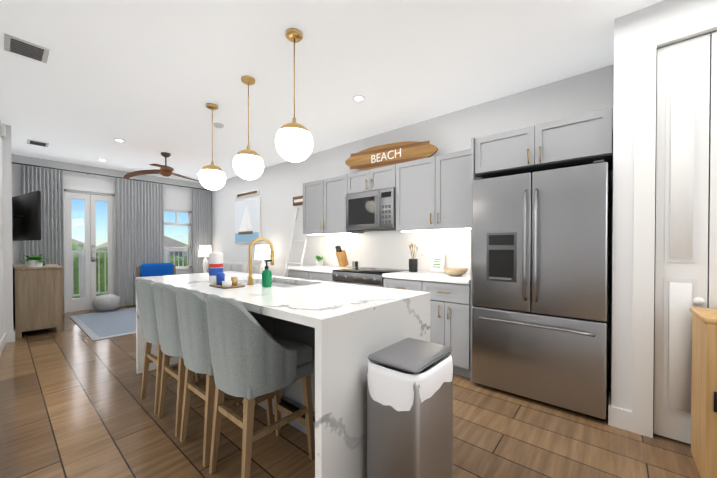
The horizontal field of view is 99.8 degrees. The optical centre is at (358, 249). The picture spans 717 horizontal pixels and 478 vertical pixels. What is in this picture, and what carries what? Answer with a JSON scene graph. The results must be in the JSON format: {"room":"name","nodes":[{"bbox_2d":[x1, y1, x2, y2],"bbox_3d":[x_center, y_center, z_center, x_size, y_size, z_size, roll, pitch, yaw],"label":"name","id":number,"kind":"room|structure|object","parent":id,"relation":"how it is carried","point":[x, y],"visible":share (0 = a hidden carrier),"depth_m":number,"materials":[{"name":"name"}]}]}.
{"room":"kitchen","nodes":[
{"label":"kitchen","id":0,"kind":"room"},
{"bbox_2d":[0,120,3,339],"bbox_3d":[-1.683,-0.165,0.719,8.261,2.750,0.499,1,1,44],"label":"wall","id":1,"kind":"structure","parent":0,"point":[1,260],"depth_m":3.66,"materials":[{"name":"white paint"}]},
{"bbox_2d":[1,125,5,137],"bbox_3d":[-4.343,-1.437,3.694,0.101,0.140,0.037,1,1,43],"label":"switch plate","id":2,"kind":"object","parent":1,"relation":"attached to","point":[3,131],"visible":1,"depth_m":3.66,"materials":[{"name":"white plastic"}]},
{"bbox_2d":[2,124,12,332],"bbox_3d":[-5.374,-0.197,4.192,1.920,2.750,0.720,0,1,40],"label":"wall","id":3,"kind":"structure","parent":0,"point":[7,234],"depth_m":3.82,"materials":[{"name":"white paint"}]},
{"bbox_2d":[0,321,14,355],"bbox_3d":[-2.183,1.138,1.539,9.996,0.130,0.708,0,1,40],"label":"baseboard","id":4,"kind":"structure","parent":3,"relation":"attached to","point":[8,337],"depth_m":3.81,"materials":[{"name":"white wood"}]},
{"bbox_2d":[12,191,40,240],"bbox_3d":[-4.755,-0.453,4.307,1.104,0.660,0.254,0,1,40],"label":"wall-mounted tv","id":5,"kind":"object","parent":3,"relation":"attached to","point":[26,216],"visible":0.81,"depth_m":4.21,"materials":[{"name":"black plastic"}]},
{"bbox_2d":[11,154,207,312],"bbox_3d":[-4.967,-0.214,6.046,0.150,2.750,4.080,0,1,40],"label":"wall","id":6,"kind":"structure","parent":0,"point":[89,189],"depth_m":5.82,"materials":[{"name":"white paint"}]},
{"bbox_2d":[71,199,107,298],"bbox_3d":[-5.167,-0.012,5.823,0.006,1.870,0.551,0,1,40],"label":"window","id":7,"kind":"structure","parent":6,"relation":"in","point":[107,245],"depth_m":5.76,"materials":[{"name":"clear glass"}]},
{"bbox_2d":[92,245,100,260],"bbox_3d":[-5.072,0.076,5.847,0.070,0.312,0.122,0,1,40],"label":"door handle","id":8,"kind":"object","parent":6,"relation":"attached to","point":[93,256],"visible":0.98,"depth_m":5.82,"materials":[{"name":"silver metal"}]},
{"bbox_2d":[12,162,210,190],"bbox_3d":[-4.684,-1.426,6.183,0.147,0.040,3.210,0,1,40],"label":"curtain rod","id":9,"kind":"object","parent":6,"relation":"attached to","point":[103,175],"visible":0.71,"depth_m":5.77,"materials":[{"name":"grey metal"}]},
{"bbox_2d":[21,165,64,313],"bbox_3d":[-5.436,-0.123,5.219,0.085,2.553,0.510,0,1,40],"label":"panel","id":10,"kind":"object","parent":9,"relation":"hanging from","point":[48,183],"visible":0.54,"depth_m":5.26,"materials":[{"name":"fabric"}]},
{"bbox_2d":[116,178,163,306],"bbox_3d":[-4.526,-0.133,6.297,0.086,2.553,0.830,0,1,40],"label":"curtain","id":11,"kind":"object","parent":9,"relation":"hanging from","point":[139,223],"visible":0.85,"depth_m":6.22,"materials":[{"name":"fabric"}]},
{"bbox_2d":[193,189,210,273],"bbox_3d":[-3.739,-0.142,7.229,0.085,2.553,0.410,0,1,40],"label":"panel","id":12,"kind":"object","parent":9,"relation":"hanging from","point":[201,217],"visible":0.6,"depth_m":7.21,"materials":[{"name":"fabric"}]},
{"bbox_2d":[72,249,187,297],"bbox_3d":[-5.515,0.639,6.792,1.640,1.270,4.500,0,1,40],"label":"railing","id":13,"kind":"object","parent":6,"relation":"attached to","point":[82,284],"depth_m":7.16,"materials":[{"name":"grey metal"}]},
{"bbox_2d":[164,211,188,265],"bbox_3d":[-4.199,-0.228,6.969,0.006,1.260,0.540,0,1,40],"label":"window","id":14,"kind":"structure","parent":6,"relation":"in","point":[165,211],"depth_m":6.94,"materials":[{"name":"clear glass"}]},
{"bbox_2d":[0,0,663,182],"bbox_3d":[-1.351,-1.587,2.589,10.120,0.060,4.680,0,1,40],"label":"ceiling","id":15,"kind":"structure","parent":0,"point":[146,81],"depth_m":2.59,"materials":[{"name":"white paint"}]},
{"bbox_2d":[4,33,49,62],"bbox_3d":[-2.572,-1.548,2.344,0.270,0.013,0.230,0,1,40],"label":"ceiling vent","id":16,"kind":"object","parent":15,"relation":"in","point":[24,48],"visible":1,"depth_m":2.33,"materials":[{"name":"white metal"}]},
{"bbox_2d":[27,139,48,146],"bbox_3d":[-4.750,-1.568,4.476,0.250,0.013,0.220,0,1,40],"label":"ceiling vent","id":17,"kind":"object","parent":15,"relation":"in","point":[38,143],"visible":0.98,"depth_m":4.46,"materials":[{"name":"white"}]},
{"bbox_2d":[124,152,199,181],"bbox_3d":[-3.063,-1.383,5.120,1.401,0.394,1.223,0,1,40],"label":"ceiling fan","id":18,"kind":"object","parent":15,"relation":"hanging from","point":[165,170],"visible":0.88,"depth_m":4.94,"materials":[{"name":"brown wood"}]},
{"bbox_2d":[199,103,225,189],"bbox_3d":[-1.595,-1.103,3.296,0.270,0.919,0.270,0,1,40],"label":"pendant light","id":19,"kind":"object","parent":15,"relation":"hanging from","point":[212,176],"visible":1,"depth_m":3.22,"materials":[{"name":"white glass"}]},
{"bbox_2d":[213,122,223,127],"bbox_3d":[-1.758,-1.551,3.797,0.124,0.034,0.124,0,1,40],"label":"smoke detector","id":20,"kind":"object","parent":15,"relation":"attached to","point":[218,125],"visible":1,"depth_m":3.76,"materials":[{"name":"white plastic"}]},
{"bbox_2d":[233,76,263,179],"bbox_3d":[-1.012,-1.098,2.778,0.270,0.919,0.270,0,1,40],"label":"pendant light","id":21,"kind":"object","parent":15,"relation":"hanging from","point":[248,163],"visible":1,"depth_m":2.70,"materials":[{"name":"white glass"}]},
{"bbox_2d":[275,28,312,161],"bbox_3d":[-0.465,-1.093,2.186,0.270,0.919,0.270,0,1,40],"label":"pendant light","id":22,"kind":"object","parent":15,"relation":"hanging from","point":[293,141],"visible":1,"depth_m":2.11,"materials":[{"name":"white glass"}]},
{"bbox_2d":[353,95,364,100],"bbox_3d":[0.002,-1.558,3.122,0.123,0.007,0.123,0,1,16],"label":"recessed light","id":23,"kind":"object","parent":15,"relation":"in","point":[358,98],"depth_m":3.12,"materials":[{"name":"white"}]},
{"bbox_2d":[0,305,700,477],"bbox_3d":[-1.351,1.223,2.615,10.120,0.060,4.680,0,1,40],"label":"floor","id":24,"kind":"structure","parent":0,"point":[73,404],"depth_m":1.97,"materials":[{"name":"brown wood"}]},
{"bbox_2d":[13,264,62,338],"bbox_3d":[-4.800,0.710,4.524,1.204,0.930,0.475,0,1,40],"label":"base cabinet","id":25,"kind":"object","parent":24,"relation":"on","point":[37,298],"visible":0.98,"depth_m":4.13,"materials":[{"name":"brown wood"}]},
{"bbox_2d":[22,254,50,266],"bbox_3d":[-4.504,0.157,4.233,0.340,0.179,0.324,0,1,40],"label":"potted plant","id":26,"kind":"object","parent":25,"relation":"on","point":[34,261],"visible":1,"depth_m":4.17,"materials":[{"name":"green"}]},
{"bbox_2d":[69,308,135,340],"bbox_3d":[-3.702,1.163,5.162,2.100,0.012,1.580,0,1,40],"label":"area rug","id":27,"kind":"object","parent":24,"relation":"on","point":[104,325],"visible":0.42,"depth_m":4.72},
{"bbox_2d":[92,294,120,310],"bbox_3d":[-4.717,1.001,5.663,0.415,0.300,0.415,0,1,40],"label":"knit pouf","id":28,"kind":"object","parent":27,"relation":"on","point":[107,302],"visible":1,"depth_m":5.53,"materials":[{"name":"grey fabric"}]},
{"bbox_2d":[137,263,175,276],"bbox_3d":[-4.063,0.723,6.234,0.640,0.848,0.710,0,1,40],"label":"accent chair","id":29,"kind":"object","parent":27,"relation":"on","point":[153,269],"visible":0.33,"depth_m":6.32,"materials":[{"name":"fabric"}]},
{"bbox_2d":[135,278,199,413],"bbox_3d":[-1.485,0.708,2.451,0.447,0.972,0.516,0,1,40],"label":"bar stool","id":30,"kind":"object","parent":24,"relation":"on","point":[146,307],"visible":0.52,"depth_m":2.23,"materials":[{"name":"fabric"}]},
{"bbox_2d":[153,282,241,436],"bbox_3d":[-1.172,0.711,2.187,0.447,0.972,0.516,0,1,40],"label":"bar stool","id":31,"kind":"object","parent":24,"relation":"on","point":[167,316],"visible":0.54,"depth_m":1.96,"materials":[{"name":"fabric"}]},
{"bbox_2d":[175,287,272,466],"bbox_3d":[-0.858,0.713,1.922,0.447,0.972,0.516,0,1,40],"label":"bar stool","id":32,"kind":"object","parent":24,"relation":"on","point":[193,323],"visible":0.54,"depth_m":1.70,"materials":[{"name":"fabric"}]},
{"bbox_2d":[223,262,259,273],"bbox_3d":[-2.577,0.712,5.909,1.250,0.900,0.940,0,1,40],"label":"sofa","id":33,"kind":"object","parent":24,"relation":"on","point":[236,266],"visible":0.19,"depth_m":5.78,"materials":[{"name":"fabric"}]},
{"bbox_2d":[205,294,314,477],"bbox_3d":[-0.545,0.716,1.658,0.447,0.972,0.516,0,1,40],"label":"bar stool","id":34,"kind":"object","parent":24,"relation":"on","point":[254,361],"visible":1,"depth_m":1.47,"materials":[{"name":"fabric"}]},
{"bbox_2d":[136,274,429,477],"bbox_3d":[-0.830,0.755,2.437,2.600,0.880,0.972,0,1,40],"label":"kitchen island","id":35,"kind":"object","parent":24,"relation":"on","point":[344,331],"depth_m":1.45,"materials":[{"name":"stone"}]},
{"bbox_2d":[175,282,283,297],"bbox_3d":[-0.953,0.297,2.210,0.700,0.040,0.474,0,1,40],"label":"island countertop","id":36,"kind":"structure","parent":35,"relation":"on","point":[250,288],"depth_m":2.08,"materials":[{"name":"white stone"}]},
{"bbox_2d":[209,252,222,282],"bbox_3d":[-1.179,0.148,2.499,0.109,0.249,0.109,0,1,40],"label":"jar","id":37,"kind":"object","parent":36,"relation":"on","point":[215,263],"visible":0.79,"depth_m":2.45,"materials":[{"name":"white ceramic"}]},
{"bbox_2d":[209,273,244,288],"bbox_3d":[-0.971,0.226,2.233,0.240,0.099,0.160,0,1,40],"label":"tray","id":38,"kind":"object","parent":36,"relation":"on","point":[221,282],"depth_m":2.20,"materials":[{"name":"brown wood"}]},
{"bbox_2d":[262,260,271,286],"bbox_3d":[-0.673,0.177,2.229,0.072,0.197,0.081,0,1,40],"label":"bottle","id":39,"kind":"object","parent":36,"relation":"on","point":[266,277],"visible":1,"depth_m":2.20,"materials":[{"name":"green plastic"}]},
{"bbox_2d":[283,207,307,276],"bbox_3d":[-1.047,0.231,4.904,0.416,1.888,0.503,0,1,40],"label":"blanket ladder","id":40,"kind":"object","parent":24,"relation":"on","point":[303,253],"visible":0.42,"depth_m":5.01,"materials":[{"name":"white wood"}]},
{"bbox_2d":[288,272,302,278],"bbox_3d":[-0.628,0.735,4.483,0.529,0.880,0.640,0,1,40],"label":"base cabinet","id":41,"kind":"object","parent":24,"relation":"on","point":[290,274],"depth_m":4.28,"materials":[{"name":"grey"}]},
{"bbox_2d":[303,272,332,281],"bbox_3d":[-0.313,0.738,4.217,0.531,0.880,0.640,0,1,40],"label":"base cabinet","id":42,"kind":"object","parent":24,"relation":"on","point":[321,276],"depth_m":3.97,"materials":[{"name":"grey wood"}]},
{"bbox_2d":[287,264,346,271],"bbox_3d":[-0.476,0.277,4.339,0.942,0.040,0.657,0,1,40],"label":"countertop","id":43,"kind":"structure","parent":42,"relation":"on","point":[325,267],"depth_m":4.25,"materials":[{"name":"white stone"}]},
{"bbox_2d":[315,255,325,265],"bbox_3d":[-0.573,0.173,4.682,0.248,0.159,0.221,0,1,40],"label":"potted plant","id":44,"kind":"object","parent":43,"relation":"on","point":[319,261],"visible":1,"depth_m":4.63,"materials":[{"name":"white"}]},
{"bbox_2d":[335,245,348,266],"bbox_3d":[-0.239,0.098,4.294,0.110,0.309,0.192,0,1,40],"label":"knife block","id":45,"kind":"object","parent":43,"relation":"on","point":[341,256],"visible":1,"depth_m":4.26,"materials":[{"name":"brown wood"}]},
{"bbox_2d":[352,261,357,267],"bbox_3d":[-0.051,0.214,4.270,0.100,0.085,0.040,0,1,40],"label":"shaker","id":46,"kind":"object","parent":43,"relation":"on","point":[355,264],"visible":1,"depth_m":4.25,"materials":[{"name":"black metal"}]},
{"bbox_2d":[332,267,408,286],"bbox_3d":[0.150,0.719,3.760,0.758,0.926,0.714,0,1,40],"label":"range","id":47,"kind":"object","parent":24,"relation":"on","point":[369,276],"visible":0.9,"depth_m":3.55,"materials":[{"name":"grey metal"}]},
{"bbox_2d":[383,276,414,290],"bbox_3d":[0.678,0.746,3.381,0.531,0.880,0.640,0,1,40],"label":"base cabinet","id":48,"kind":"object","parent":24,"relation":"on","point":[396,284],"depth_m":3.17,"materials":[{"name":"grey"}]},
{"bbox_2d":[367,338,452,477],"bbox_3d":[0.262,0.844,1.447,0.323,0.720,0.406,0,1,40],"label":"step trash can","id":49,"kind":"object","parent":24,"relation":"on","point":[409,407],"visible":1,"depth_m":1.32,"materials":[{"name":"silver metal"}]},
{"bbox_2d":[415,280,474,382],"bbox_3d":[0.995,0.748,3.114,0.534,0.880,0.640,0,1,40],"label":"base cabinet","id":50,"kind":"object","parent":24,"relation":"on","point":[451,305],"depth_m":2.80,"materials":[{"name":"grey wood"}]},
{"bbox_2d":[383,272,471,283],"bbox_3d":[0.831,0.287,3.236,0.947,0.040,0.657,0,1,40],"label":"countertop","id":51,"kind":"structure","parent":50,"relation":"on","point":[439,277],"depth_m":3.04,"materials":[{"name":"white stone"}]},
{"bbox_2d":[409,242,417,271],"bbox_3d":[0.637,0.089,3.518,0.102,0.348,0.137,0,1,40],"label":"utensil crock","id":52,"kind":"object","parent":51,"relation":"on","point":[413,264],"visible":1,"depth_m":3.48,"materials":[{"name":"black ceramic"}]},
{"bbox_2d":[430,255,444,271],"bbox_3d":[0.913,0.163,3.489,0.170,0.198,0.069,0,1,40],"label":"frame","id":53,"kind":"object","parent":51,"relation":"on","point":[437,262],"visible":1,"depth_m":3.47,"materials":[{"name":"white paper"}]},
{"bbox_2d":[442,268,467,275],"bbox_3d":[0.970,0.230,3.029,0.250,0.075,0.250,0,1,40],"label":"bowl","id":54,"kind":"object","parent":51,"relation":"on","point":[455,271],"visible":1,"depth_m":2.95,"materials":[{"name":"brown wood"}]},
{"bbox_2d":[472,160,608,419],"bbox_3d":[1.533,0.289,2.573,0.910,1.808,0.760,0,1,40],"label":"refrigerator","id":55,"kind":"object","parent":24,"relation":"on","point":[539,281],"visible":1,"depth_m":2.27,"materials":[{"name":"grey metal"}]},
{"bbox_2d":[690,307,716,477],"bbox_3d":[2.211,0.774,1.349,0.950,0.860,0.374,0,1,40],"label":"base cabinet","id":56,"kind":"object","parent":24,"relation":"on","point":[704,398],"visible":1,"depth_m":1.55,"materials":[{"name":"brown wood"}]},
{"bbox_3d":[-3.571,0.871,7.051,0.420,0.560,0.420,0,1,40],"label":"end table","id":57,"kind":"object","parent":24,"relation":"on","visible":0},
{"bbox_2d":[198,245,211,272],"bbox_3d":[-3.571,0.250,7.045,0.300,0.680,0.300,0,1,40],"label":"table lamp","id":58,"kind":"object","parent":57,"relation":"on","point":[205,250],"visible":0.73,"depth_m":6.95,"materials":[{"name":"white"}]},
{"bbox_3d":[-1.737,0.886,5.503,0.420,0.560,0.420,0,1,40],"label":"end table","id":59,"kind":"object","parent":24,"relation":"on","visible":0},
{"bbox_2d":[254,245,270,273],"bbox_3d":[-1.737,0.265,5.497,0.300,0.680,0.300,0,1,40],"label":"table lamp","id":60,"kind":"object","parent":59,"relation":"on","point":[262,252],"visible":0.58,"depth_m":5.39,"materials":[{"name":"white"}]},
{"bbox_2d":[211,64,613,388],"bbox_3d":[-0.780,-0.206,5.103,7.766,2.750,0.120,0,1,40],"label":"wall","id":61,"kind":"structure","parent":0,"point":[279,186],"depth_m":4.00,"materials":[{"name":"white paint"}]},
{"bbox_2d":[236,189,258,197],"bbox_3d":[-2.320,-1.152,6.298,0.880,0.100,0.022,0,1,40],"label":"sign","id":62,"kind":"object","parent":61,"relation":"attached to","point":[248,193],"visible":0.98,"depth_m":6.27,"materials":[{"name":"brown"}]},
{"bbox_2d":[235,197,260,242],"bbox_3d":[-2.324,-0.582,6.298,0.980,0.920,0.035,0,1,40],"label":"framed picture","id":63,"kind":"object","parent":61,"relation":"attached to","point":[247,220],"visible":1,"depth_m":6.24,"materials":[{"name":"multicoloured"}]},
{"bbox_2d":[293,196,302,205],"bbox_3d":[-1.021,-0.837,5.204,0.340,0.150,0.022,0,1,40],"label":"sign","id":64,"kind":"object","parent":61,"relation":"attached to","point":[297,200],"visible":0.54,"depth_m":5.20,"materials":[{"name":"white"}]},
{"bbox_2d":[303,176,346,235],"bbox_3d":[-0.399,-0.614,4.438,0.920,0.780,0.394,0,1,40],"label":"upper cabinet","id":65,"kind":"object","parent":61,"relation":"attached to","point":[320,197],"depth_m":4.35,"materials":[{"name":"grey wood"}]},
{"bbox_2d":[339,169,382,235],"bbox_3d":[0.108,-0.610,4.010,0.524,0.780,0.394,0,1,40],"label":"upper cabinet","id":66,"kind":"object","parent":61,"relation":"attached to","point":[354,188],"depth_m":3.91,"materials":[{"name":"grey wood"}]},
{"bbox_2d":[346,188,396,231],"bbox_3d":[0.227,-0.480,3.880,0.750,0.479,0.440,0,1,40],"label":"microwave","id":67,"kind":"object","parent":66,"relation":"in","point":[369,210],"depth_m":3.71,"materials":[{"name":"grey metal"}]},
{"bbox_2d":[371,165,390,231],"bbox_3d":[0.443,-0.608,3.728,0.352,0.780,0.394,0,1,40],"label":"upper cabinet","id":68,"kind":"object","parent":61,"relation":"attached to","point":[380,177],"depth_m":3.63,"materials":[{"name":"grey wood"}]},
{"bbox_2d":[320,230,470,272],"bbox_3d":[0.386,0.019,4.030,2.655,0.480,0.014,0,1,40],"label":"backsplash","id":69,"kind":"structure","parent":61,"relation":"attached to","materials":[{"name":"white tile"}]},
{"bbox_2d":[391,149,474,231],"bbox_3d":[0.906,-0.604,3.337,0.975,0.780,0.394,0,1,40],"label":"upper cabinet","id":70,"kind":"object","parent":61,"relation":"attached to","point":[424,205],"depth_m":3.23,"materials":[{"name":"grey wood"}]},
{"bbox_2d":[345,141,437,169],"bbox_3d":[0.353,-1.174,3.836,1.397,0.328,0.026,0,1,40],"label":"sign","id":71,"kind":"object","parent":70,"relation":"on","point":[410,151],"visible":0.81,"depth_m":3.77,"materials":[{"name":"brown wood"}]},
{"bbox_2d":[371,148,400,162],"bbox_3d":[0.343,-1.180,3.825,0.452,0.105,0.004,0,1,40],"label":"sign","id":72,"kind":"object","parent":71,"relation":"attached to","point":[385,156],"visible":1,"depth_m":3.83,"materials":[{"name":"white paint"}]},
{"bbox_2d":[471,108,612,178],"bbox_3d":[1.588,-0.827,2.621,0.940,0.320,0.605,0,1,40],"label":"upper cabinet","id":73,"kind":"object","parent":61,"relation":"attached to","point":[584,139],"depth_m":2.36,"materials":[{"name":"grey wood"}]},
{"bbox_2d":[611,0,716,443],"bbox_3d":[2.869,-0.173,1.581,2.354,2.750,0.798,0,1,40],"label":"wall","id":74,"kind":"structure","parent":0,"point":[664,262],"depth_m":1.91,"materials":[{"name":"white paint"}]},
{"bbox_2d":[608,389,612,425],"bbox_3d":[1.808,1.132,2.175,0.016,0.130,0.316,0,1,40],"label":"baseboard","id":75,"kind":"structure","parent":74,"relation":"attached to","point":[610,408],"depth_m":2.05,"materials":[{"name":"white wood"}]},
{"label":"outside","id":76,"kind":"structure","parent":0,"visible":0},
{"bbox_3d":[-58.256,9.736,62.317,150.400,0.200,140.000,0,1,40],"label":"ground","id":77,"kind":"structure","parent":76,"visible":0},
{"bbox_2d":[72,239,83,246],"bbox_3d":[-47.405,3.469,42.632,10.900,12.700,13.000,0,1,40],"label":"building","id":78,"kind":"structure","parent":77,"relation":"on","point":[79,243],"depth_m":44.33,"materials":[{"name":"white"}]},
{"bbox_2d":[72,240,188,297],"bbox_3d":[-20.323,4.417,29.169,39.925,11.056,53.198,0,1,40],"label":"trees","id":79,"kind":"object","parent":77,"relation":"on","point":[76,262],"depth_m":15.03,"materials":[{"name":"green plant"}]},
{"bbox_2d":[84,236,187,257],"bbox_3d":[-28.023,3.944,40.018,9.900,11.800,11.000,0,1,40],"label":"building","id":80,"kind":"structure","parent":77,"relation":"on","point":[169,242],"depth_m":40.23,"materials":[{"name":"white"}]}
]}

